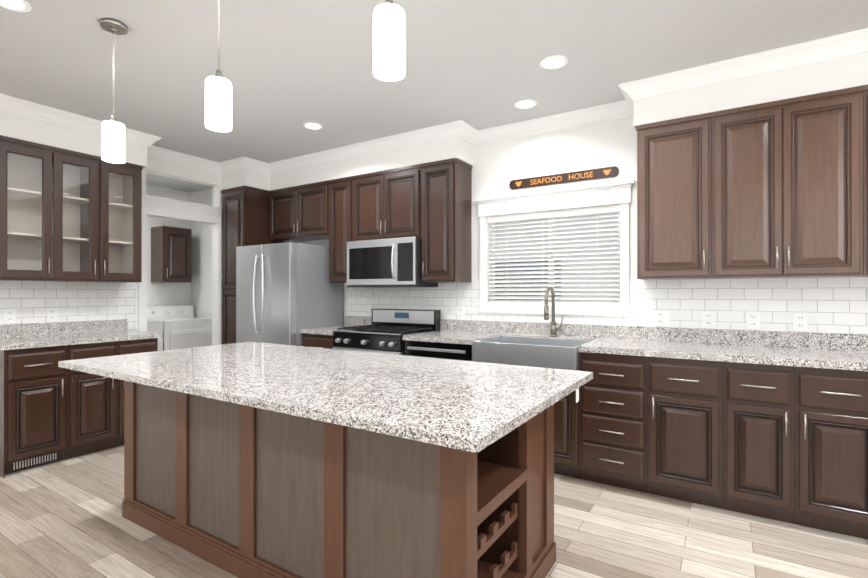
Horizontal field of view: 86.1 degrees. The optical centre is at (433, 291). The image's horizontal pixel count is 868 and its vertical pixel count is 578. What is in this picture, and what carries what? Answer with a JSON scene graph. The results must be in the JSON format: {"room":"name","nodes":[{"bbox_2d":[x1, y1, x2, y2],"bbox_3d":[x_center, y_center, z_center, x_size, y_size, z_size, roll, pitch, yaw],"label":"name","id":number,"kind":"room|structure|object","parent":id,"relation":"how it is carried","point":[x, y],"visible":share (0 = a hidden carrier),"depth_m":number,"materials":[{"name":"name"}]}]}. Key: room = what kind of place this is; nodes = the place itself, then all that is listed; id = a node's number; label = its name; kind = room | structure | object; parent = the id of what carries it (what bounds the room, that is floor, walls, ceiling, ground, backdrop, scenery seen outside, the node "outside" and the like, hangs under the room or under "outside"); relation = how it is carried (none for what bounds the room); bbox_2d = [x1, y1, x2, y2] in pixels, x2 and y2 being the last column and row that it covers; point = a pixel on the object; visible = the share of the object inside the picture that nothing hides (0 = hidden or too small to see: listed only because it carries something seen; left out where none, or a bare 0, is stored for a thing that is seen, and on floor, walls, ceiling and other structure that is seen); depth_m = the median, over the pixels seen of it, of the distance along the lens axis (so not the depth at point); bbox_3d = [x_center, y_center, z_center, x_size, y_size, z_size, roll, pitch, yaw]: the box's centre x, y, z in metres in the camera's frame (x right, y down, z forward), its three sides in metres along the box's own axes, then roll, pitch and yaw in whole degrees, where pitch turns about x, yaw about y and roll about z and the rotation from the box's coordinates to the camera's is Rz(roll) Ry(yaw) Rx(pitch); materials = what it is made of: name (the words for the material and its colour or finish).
{"room":"kitchen","nodes":[
{"label":"kitchen","id":0,"kind":"room"},
{"bbox_2d":[0,445,867,577],"bbox_3d":[-0.764,1.317,0.413,11.390,0.100,7.830,0,0,32],"label":"floor","id":1,"kind":"structure","parent":0,"point":[62,519],"depth_m":2.39,"materials":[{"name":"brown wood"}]},
{"bbox_2d":[0,319,161,477],"bbox_3d":[-2.903,0.763,3.749,0.640,1.017,1.059,0,0,32],"label":"base cabinet","id":2,"kind":"object","parent":1,"relation":"on","point":[51,411],"visible":0.67,"depth_m":3.48,"materials":[{"name":"brown wood"}]},
{"bbox_2d":[147,320,162,350],"bbox_3d":[-3.728,0.729,5.472,0.680,1.090,0.685,0,0,32],"label":"washer","id":3,"kind":"object","parent":1,"relation":"on","point":[156,326],"visible":0.02,"depth_m":5.54,"materials":[{"name":"white metal"}]},
{"bbox_2d":[147,305,211,350],"bbox_3d":[-3.344,0.730,6.063,0.700,1.090,0.685,0,0,32],"label":"dryer","id":4,"kind":"object","parent":1,"relation":"on","point":[183,327],"visible":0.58,"depth_m":5.94,"materials":[{"name":"white metal"}]},
{"bbox_2d":[221,186,283,343],"bbox_3d":[-2.039,0.069,5.329,0.424,2.409,0.625,0,0,32],"label":"tall cabinet","id":5,"kind":"object","parent":1,"relation":"on","point":[245,209],"depth_m":5.08,"materials":[{"name":"brown wood"}]},
{"bbox_2d":[236,240,342,345],"bbox_3d":[-1.525,0.391,4.881,0.818,1.765,0.786,0,0,32],"label":"refrigerator","id":6,"kind":"object","parent":1,"relation":"on","point":[286,291],"visible":0.54,"depth_m":4.58,"materials":[{"name":"grey metal"}]},
{"bbox_2d":[300,332,334,348],"bbox_3d":[-0.930,0.835,4.627,0.445,0.875,0.620,0,0,32],"label":"base cabinet","id":7,"kind":"object","parent":1,"relation":"on","point":[310,339],"depth_m":4.36,"materials":[{"name":"brown wood"}]},
{"bbox_2d":[300,324,363,331],"bbox_3d":[-0.933,0.377,4.625,0.452,0.039,0.633,0,0,32],"label":"countertop","id":8,"kind":"structure","parent":7,"relation":"on","point":[345,325],"depth_m":4.47,"materials":[{"name":"grey stone"}]},
{"bbox_2d":[122,378,592,577],"bbox_3d":[-0.525,0.835,2.379,2.360,0.870,0.898,0,0,32],"label":"kitchen island","id":9,"kind":"object","parent":1,"relation":"on","point":[253,460],"depth_m":1.92,"materials":[{"name":"brown wood"}]},
{"bbox_2d":[58,342,592,453],"bbox_3d":[-0.635,0.385,2.310,2.494,0.030,1.174,0,0,32],"label":"island countertop","id":10,"kind":"structure","parent":9,"relation":"on","point":[468,407],"depth_m":1.85,"materials":[{"name":"grey stone"}]},
{"bbox_2d":[333,308,440,354],"bbox_3d":[-0.446,0.720,4.251,0.762,1.105,0.695,0,0,32],"label":"range","id":11,"kind":"object","parent":1,"relation":"on","point":[386,331],"visible":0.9,"depth_m":4.17,"materials":[{"name":"black"}]},
{"bbox_2d":[404,340,471,360],"bbox_3d":[0.150,0.836,3.888,0.612,0.873,0.617,0,0,32],"label":"dishwasher","id":12,"kind":"object","parent":1,"relation":"on","point":[454,351],"visible":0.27,"depth_m":3.65,"materials":[{"name":"grey metal"}]},
{"bbox_2d":[554,387,579,478],"bbox_3d":[0.783,0.943,3.546,0.810,0.655,0.620,0,0,32],"label":"base cabinet","id":13,"kind":"object","parent":1,"relation":"on","point":[566,411],"depth_m":3.12,"materials":[{"name":"brown wood"}]},
{"bbox_2d":[578,348,647,492],"bbox_3d":[1.298,0.833,3.222,0.403,0.875,0.620,0,0,32],"label":"base cabinet","id":14,"kind":"object","parent":1,"relation":"on","point":[613,404],"depth_m":2.96,"materials":[{"name":"brown wood"}]},
{"bbox_2d":[648,356,727,509],"bbox_3d":[1.638,0.833,3.008,0.400,0.875,0.620,0,0,32],"label":"base cabinet","id":15,"kind":"object","parent":1,"relation":"on","point":[688,395],"depth_m":2.74,"materials":[{"name":"brown wood"}]},
{"bbox_2d":[728,360,867,538],"bbox_3d":[2.098,0.832,2.718,0.688,0.875,0.620,0,0,32],"label":"base cabinet","id":16,"kind":"object","parent":1,"relation":"on","point":[773,425],"depth_m":2.47,"materials":[{"name":"brown wood"}]},
{"bbox_2d":[578,336,867,367],"bbox_3d":[2.116,0.374,2.703,2.358,0.039,0.633,0,0,32],"label":"countertop","id":17,"kind":"structure","parent":16,"relation":"on","point":[837,357],"depth_m":2.77,"materials":[{"name":"grey stone"}]},
{"bbox_2d":[472,335,592,370],"bbox_3d":[0.745,0.487,3.460,0.762,0.248,0.532,0,0,32],"label":"sink","id":18,"kind":"object","parent":17,"relation":"in","point":[555,353],"visible":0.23,"depth_m":3.27,"materials":[{"name":"silver metal"}]},
{"bbox_2d":[544,287,562,336],"bbox_3d":[0.936,0.156,3.643,0.111,0.398,0.220,0,0,32],"label":"faucet","id":19,"kind":"object","parent":18,"relation":"on","point":[554,328],"visible":1,"depth_m":3.69,"materials":[{"name":"silver metal"}]},
{"bbox_2d":[0,52,867,330],"bbox_3d":[-0.764,-0.077,0.415,11.390,2.690,7.830,0,0,32],"label":"wall","id":20,"kind":"structure","parent":0,"point":[498,167],"depth_m":3.92,"materials":[{"name":"white paint"}]},
{"bbox_2d":[4,309,15,323],"bbox_3d":[-3.336,0.190,3.656,0.008,0.116,0.072,0,0,32],"label":"wall outlet","id":21,"kind":"object","parent":20,"relation":"attached to","point":[9,314],"depth_m":3.65,"materials":[{"name":"white plastic"}]},
{"bbox_2d":[47,308,57,321],"bbox_3d":[-3.191,0.190,3.886,0.008,0.116,0.072,0,0,32],"label":"wall outlet","id":22,"kind":"object","parent":20,"relation":"attached to","point":[52,313],"depth_m":3.88,"materials":[{"name":"white plastic"}]},
{"bbox_2d":[0,281,137,329],"bbox_3d":[-3.162,0.130,3.945,0.006,0.455,1.205,0,0,32],"label":"backsplash","id":23,"kind":"structure","parent":20,"relation":"attached to","point":[74,301],"depth_m":4.00,"materials":[{"name":"white tile"}]},
{"bbox_2d":[0,135,142,282],"bbox_3d":[-3.023,-0.613,3.843,0.342,1.051,1.017,0,0,32],"label":"upper cabinet","id":24,"kind":"object","parent":20,"relation":"attached to","point":[66,215],"visible":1,"depth_m":3.82,"materials":[{"name":"brown wood"}]},
{"bbox_2d":[0,93,163,151],"bbox_3d":[-2.881,-1.369,3.749,0.094,0.098,1.278,0,0,32],"label":"crown molding","id":25,"kind":"structure","parent":20,"relation":"attached to","point":[9,104],"depth_m":3.68,"materials":[{"name":"white"}]},
{"bbox_2d":[151,226,191,282],"bbox_3d":[-3.496,-0.490,6.206,0.332,0.720,0.378,0,0,32],"label":"laundry cabinet","id":26,"kind":"object","parent":20,"relation":"attached to","point":[171,254],"visible":1,"depth_m":6.09,"materials":[{"name":"brown wood"}]},
{"bbox_2d":[138,195,221,344],"bbox_3d":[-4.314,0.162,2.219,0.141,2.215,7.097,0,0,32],"label":"door frame","id":27,"kind":"structure","parent":20,"relation":"attached to","point":[216,286],"depth_m":5.00,"materials":[{"name":"white wood"}]},
{"bbox_2d":[147,148,219,173],"bbox_3d":[-2.592,-1.367,4.779,0.084,0.098,0.940,0,0,32],"label":"crown molding","id":28,"kind":"structure","parent":20,"relation":"attached to","point":[168,155],"depth_m":4.82,"materials":[{"name":"white"}]},
{"bbox_2d":[220,156,255,173],"bbox_3d":[-2.141,-1.367,5.006,0.424,0.098,0.094,0,0,32],"label":"crown molding","id":29,"kind":"structure","parent":20,"relation":"attached to","point":[240,163],"depth_m":4.99,"materials":[{"name":"white"}]},
{"bbox_2d":[269,180,328,241],"bbox_3d":[-1.387,-0.861,5.102,0.918,0.550,0.315,0,0,32],"label":"upper cabinet","id":30,"kind":"object","parent":20,"relation":"attached to","point":[301,212],"depth_m":4.95,"materials":[{"name":"brown wood"}]},
{"bbox_2d":[325,176,352,282],"bbox_3d":[-0.862,-0.618,4.771,0.318,1.038,0.315,0,0,32],"label":"upper cabinet","id":31,"kind":"object","parent":20,"relation":"attached to","point":[341,189],"depth_m":4.64,"materials":[{"name":"brown wood"}]},
{"bbox_2d":[260,120,471,174],"bbox_3d":[-0.805,-1.368,4.539,2.504,0.098,0.120,0,0,32],"label":"crown molding","id":32,"kind":"structure","parent":20,"relation":"attached to","point":[459,128],"depth_m":4.36,"materials":[{"name":"white"}]},
{"bbox_2d":[353,164,420,240],"bbox_3d":[-0.384,-0.813,4.470,0.808,0.648,0.315,0,0,32],"label":"upper cabinet","id":33,"kind":"object","parent":20,"relation":"attached to","point":[386,203],"depth_m":4.31,"materials":[{"name":"brown wood"}]},
{"bbox_2d":[347,236,437,287],"bbox_3d":[-0.418,-0.265,4.415,0.800,0.440,0.446,0,0,32],"label":"microwave","id":34,"kind":"object","parent":33,"relation":"attached to","point":[384,263],"visible":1,"depth_m":4.24,"materials":[{"name":"grey metal"}]},
{"bbox_2d":[421,158,471,282],"bbox_3d":[0.107,-0.613,4.160,0.350,1.050,0.315,0,0,32],"label":"upper cabinet","id":35,"kind":"object","parent":20,"relation":"attached to","point":[430,204],"depth_m":4.04,"materials":[{"name":"brown wood"}]},
{"bbox_2d":[457,306,463,318],"bbox_3d":[0.244,0.190,4.254,0.072,0.116,0.008,0,0,32],"label":"wall outlet","id":36,"kind":"object","parent":20,"relation":"attached to","point":[460,309],"depth_m":4.25,"materials":[{"name":"white plastic"}]},
{"bbox_2d":[468,102,633,145],"bbox_3d":[0.923,-1.369,3.786,1.390,0.098,0.090,0,0,32],"label":"crown molding","id":37,"kind":"structure","parent":20,"relation":"attached to","point":[605,112],"depth_m":3.77,"materials":[{"name":"white"}]},
{"bbox_2d":[473,179,634,315],"bbox_3d":[0.958,-0.323,3.849,1.320,1.010,0.185,0,0,32],"label":"window","id":38,"kind":"structure","parent":20,"relation":"in","point":[607,193],"depth_m":3.75,"materials":[{"name":"white"}]},
{"bbox_2d":[487,204,619,305],"bbox_3d":[0.960,-0.279,3.853,1.112,0.774,0.056,0,0,32],"label":"window blinds","id":39,"kind":"object","parent":38,"relation":"attached to","point":[537,216],"visible":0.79,"depth_m":3.81,"materials":[{"name":"white plastic"}]},
{"bbox_2d":[509,166,618,189],"bbox_3d":[1.027,-0.917,3.762,0.890,0.078,0.017,0,0,32],"label":"wall sign","id":40,"kind":"object","parent":20,"relation":"attached to","point":[592,174],"visible":1,"depth_m":3.73,"materials":[{"name":"brown wood"}]},
{"bbox_2d":[344,316,867,351],"bbox_3d":[1.158,0.306,3.669,5.010,0.101,0.020,0,0,32],"label":"backsplash","id":41,"kind":"structure","parent":20,"relation":"attached to","point":[850,342],"depth_m":3.32,"materials":[{"name":"grey stone"}]},
{"bbox_2d":[345,277,867,333],"bbox_3d":[1.237,0.129,3.635,5.200,0.455,0.005,0,0,32],"label":"backsplash","id":42,"kind":"structure","parent":20,"relation":"attached to","point":[833,304],"depth_m":3.23,"materials":[{"name":"white tile"}]},
{"bbox_2d":[637,310,647,325],"bbox_3d":[1.540,0.189,3.437,0.072,0.116,0.008,0,0,32],"label":"wall outlet","id":43,"kind":"object","parent":20,"relation":"attached to","point":[642,315],"depth_m":3.43,"materials":[{"name":"white plastic"}]},
{"bbox_2d":[652,310,669,325],"bbox_3d":[1.644,0.189,3.371,0.118,0.116,0.008,0,0,32],"label":"wall outlet","id":44,"kind":"object","parent":20,"relation":"attached to","point":[662,318],"depth_m":3.37,"materials":[{"name":"white plastic"}]},
{"bbox_2d":[636,112,715,279],"bbox_3d":[1.653,-0.614,3.186,0.439,1.050,0.315,0,0,32],"label":"upper cabinet","id":45,"kind":"object","parent":20,"relation":"attached to","point":[676,158],"depth_m":3.04,"materials":[{"name":"brown wood"}]},
{"bbox_2d":[702,311,714,327],"bbox_3d":[1.897,0.189,3.212,0.072,0.116,0.008,0,0,32],"label":"wall outlet","id":46,"kind":"object","parent":20,"relation":"attached to","point":[708,317],"depth_m":3.21,"materials":[{"name":"white plastic"}]},
{"bbox_2d":[616,28,867,107],"bbox_3d":[3.546,-1.371,1.800,5.334,0.098,0.114,0,0,32],"label":"crown molding","id":47,"kind":"structure","parent":20,"relation":"attached to","point":[824,49],"depth_m":2.81,"materials":[{"name":"white"}]},
{"bbox_2d":[747,312,759,328],"bbox_3d":[2.113,0.189,3.076,0.072,0.116,0.008,0,0,32],"label":"wall outlet","id":48,"kind":"object","parent":20,"relation":"attached to","point":[753,318],"depth_m":3.07,"materials":[{"name":"white plastic"}]},
{"bbox_2d":[716,85,867,278],"bbox_3d":[2.143,-0.614,2.877,0.720,1.050,0.315,0,0,32],"label":"upper cabinet","id":49,"kind":"object","parent":20,"relation":"attached to","point":[776,189],"depth_m":2.72,"materials":[{"name":"brown wood"}]},
{"bbox_2d":[793,312,807,330],"bbox_3d":[2.322,0.189,2.944,0.072,0.116,0.008,0,0,32],"label":"wall outlet","id":50,"kind":"object","parent":20,"relation":"attached to","point":[800,320],"depth_m":2.94,"materials":[{"name":"white plastic"}]},
{"bbox_2d":[0,0,867,191],"bbox_3d":[-0.764,-1.472,0.417,11.390,0.100,7.830,0,0,32],"label":"ceiling","id":51,"kind":"structure","parent":0,"point":[288,68],"depth_m":2.81,"materials":[{"name":"grey paint"}]},
{"bbox_2d":[0,0,31,11],"bbox_3d":[-2.075,-1.416,2.266,0.168,0.007,0.168,0,0,5],"label":"recessed light","id":52,"kind":"object","parent":51,"relation":"in","point":[14,5],"depth_m":2.29,"materials":[{"name":"white"}]},
{"bbox_2d":[99,18,127,163],"bbox_3d":[-1.700,-1.057,2.466,0.124,0.724,0.124,0,0,32],"label":"pendant light","id":53,"kind":"object","parent":51,"relation":"hanging from","point":[113,140],"visible":1,"depth_m":2.44,"materials":[{"name":"white glass"}]},
{"bbox_2d":[205,0,231,131],"bbox_3d":[-0.913,-1.058,1.970,0.124,0.724,0.124,0,0,32],"label":"pendant light","id":54,"kind":"object","parent":51,"relation":"hanging from","point":[218,102],"visible":1,"depth_m":1.93,"materials":[{"name":"white glass"}]},
{"bbox_2d":[303,122,322,129],"bbox_3d":[-1.030,-1.414,3.960,0.168,0.007,0.168,0,0,23],"label":"recessed light","id":55,"kind":"object","parent":51,"relation":"in","point":[309,125],"depth_m":3.94,"materials":[{"name":"white"}]},
{"bbox_2d":[373,0,405,80],"bbox_3d":[-0.143,-1.058,1.485,0.124,0.724,0.124,0,0,32],"label":"pendant light","id":56,"kind":"object","parent":51,"relation":"hanging from","point":[389,40],"visible":1,"depth_m":1.44,"materials":[{"name":"white glass"}]},
{"bbox_2d":[514,99,536,108],"bbox_3d":[0.690,-1.414,3.502,0.168,0.007,0.168,0,0,23],"label":"recessed light","id":57,"kind":"object","parent":51,"relation":"in","point":[525,103],"depth_m":3.50,"materials":[{"name":"white"}]},
{"bbox_2d":[540,55,567,68],"bbox_3d":[0.740,-1.415,2.867,0.168,0.007,0.168,0,0,23],"label":"recessed light","id":58,"kind":"object","parent":51,"relation":"in","point":[554,62],"depth_m":2.86,"materials":[{"name":"white"}]},
{"label":"outside","id":59,"kind":"structure","parent":0,"visible":0},
{"bbox_2d":[495,213,616,300],"bbox_3d":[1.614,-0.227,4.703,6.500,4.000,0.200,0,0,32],"label":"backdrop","id":60,"kind":"structure","parent":59,"point":[613,217],"depth_m":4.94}
]}

